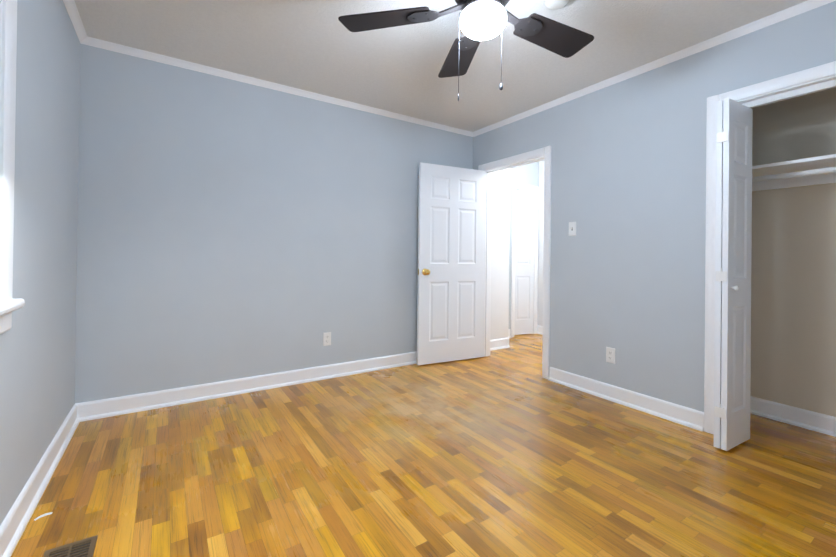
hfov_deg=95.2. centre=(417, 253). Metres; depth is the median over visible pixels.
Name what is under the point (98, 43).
crown molding
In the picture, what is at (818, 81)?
door frame
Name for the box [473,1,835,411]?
wall
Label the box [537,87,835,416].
wall
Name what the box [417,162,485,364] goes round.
door
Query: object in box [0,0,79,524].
wall
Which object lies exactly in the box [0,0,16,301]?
window
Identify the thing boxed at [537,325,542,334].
baseboard
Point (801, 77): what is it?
trim
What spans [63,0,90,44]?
crown molding
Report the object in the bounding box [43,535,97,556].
floor vent
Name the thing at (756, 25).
crown molding
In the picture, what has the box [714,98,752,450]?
bifold closet door
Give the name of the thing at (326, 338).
electrical outlet
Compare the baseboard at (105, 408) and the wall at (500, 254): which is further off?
the wall at (500, 254)
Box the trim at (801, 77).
[704,61,835,433]
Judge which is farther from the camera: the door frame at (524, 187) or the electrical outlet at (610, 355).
the door frame at (524, 187)
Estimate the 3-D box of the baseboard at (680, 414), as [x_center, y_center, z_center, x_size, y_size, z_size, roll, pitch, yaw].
[1.469,1.050,2.868,0.030,0.113,1.151,1,0,-33]
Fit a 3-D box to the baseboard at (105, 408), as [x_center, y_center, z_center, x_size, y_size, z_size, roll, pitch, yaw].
[-0.787,1.025,3.316,3.306,0.113,0.030,1,0,-33]
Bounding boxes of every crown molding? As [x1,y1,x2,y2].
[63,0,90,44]
[87,37,470,136]
[471,0,835,136]
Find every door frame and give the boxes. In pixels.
[478,146,551,378]
[510,183,538,337]
[737,75,835,102]
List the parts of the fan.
blade, arm, blade, arm, cord, globe, arm, blade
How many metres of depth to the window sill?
1.29 m
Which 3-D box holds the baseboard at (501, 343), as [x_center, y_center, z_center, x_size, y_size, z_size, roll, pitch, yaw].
[0.897,1.050,4.421,0.453,0.113,0.030,1,0,-33]
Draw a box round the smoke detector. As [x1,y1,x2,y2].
[544,0,569,9]
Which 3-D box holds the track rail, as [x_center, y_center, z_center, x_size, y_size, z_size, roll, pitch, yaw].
[2.233,-0.885,1.879,0.030,0.034,1.180,1,0,-33]
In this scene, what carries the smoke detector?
attached to the ceiling
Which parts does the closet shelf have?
rod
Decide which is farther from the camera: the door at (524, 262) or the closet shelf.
the door at (524, 262)
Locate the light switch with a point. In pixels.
(572, 228)
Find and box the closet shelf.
[752,154,835,190]
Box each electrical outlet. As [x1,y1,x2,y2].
[323,332,330,345]
[606,347,614,363]
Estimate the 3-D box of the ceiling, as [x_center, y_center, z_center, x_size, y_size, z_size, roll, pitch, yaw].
[0.475,-1.386,2.868,5.090,0.080,5.955,1,0,-33]
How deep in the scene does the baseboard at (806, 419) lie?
2.49 m
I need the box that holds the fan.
[338,0,593,100]
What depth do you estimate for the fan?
1.80 m
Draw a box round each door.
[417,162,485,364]
[514,190,534,334]
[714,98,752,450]
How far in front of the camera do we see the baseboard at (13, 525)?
1.63 m
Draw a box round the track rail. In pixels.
[741,79,835,107]
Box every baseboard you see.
[0,404,79,556]
[75,351,416,421]
[490,337,509,350]
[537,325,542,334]
[548,367,703,431]
[750,396,835,436]
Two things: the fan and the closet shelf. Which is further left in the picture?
the fan
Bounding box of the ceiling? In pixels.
[74,0,806,131]
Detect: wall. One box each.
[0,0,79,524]
[75,44,472,402]
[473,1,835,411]
[490,169,509,339]
[508,162,538,328]
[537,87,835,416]
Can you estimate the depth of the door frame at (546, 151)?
3.54 m
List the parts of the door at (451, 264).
knob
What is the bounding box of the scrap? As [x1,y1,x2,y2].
[34,512,52,520]
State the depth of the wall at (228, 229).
2.91 m
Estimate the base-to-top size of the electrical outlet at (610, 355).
0.115 m
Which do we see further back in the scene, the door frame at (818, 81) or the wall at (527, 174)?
the wall at (527, 174)
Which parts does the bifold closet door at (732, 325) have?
knob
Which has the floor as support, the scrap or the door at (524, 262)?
the scrap
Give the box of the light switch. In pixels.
[569,222,575,235]
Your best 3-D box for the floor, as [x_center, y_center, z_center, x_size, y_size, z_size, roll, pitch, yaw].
[0.653,1.126,2.813,5.990,0.060,6.255,1,0,-33]
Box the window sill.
[0,298,24,333]
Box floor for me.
[11,334,835,556]

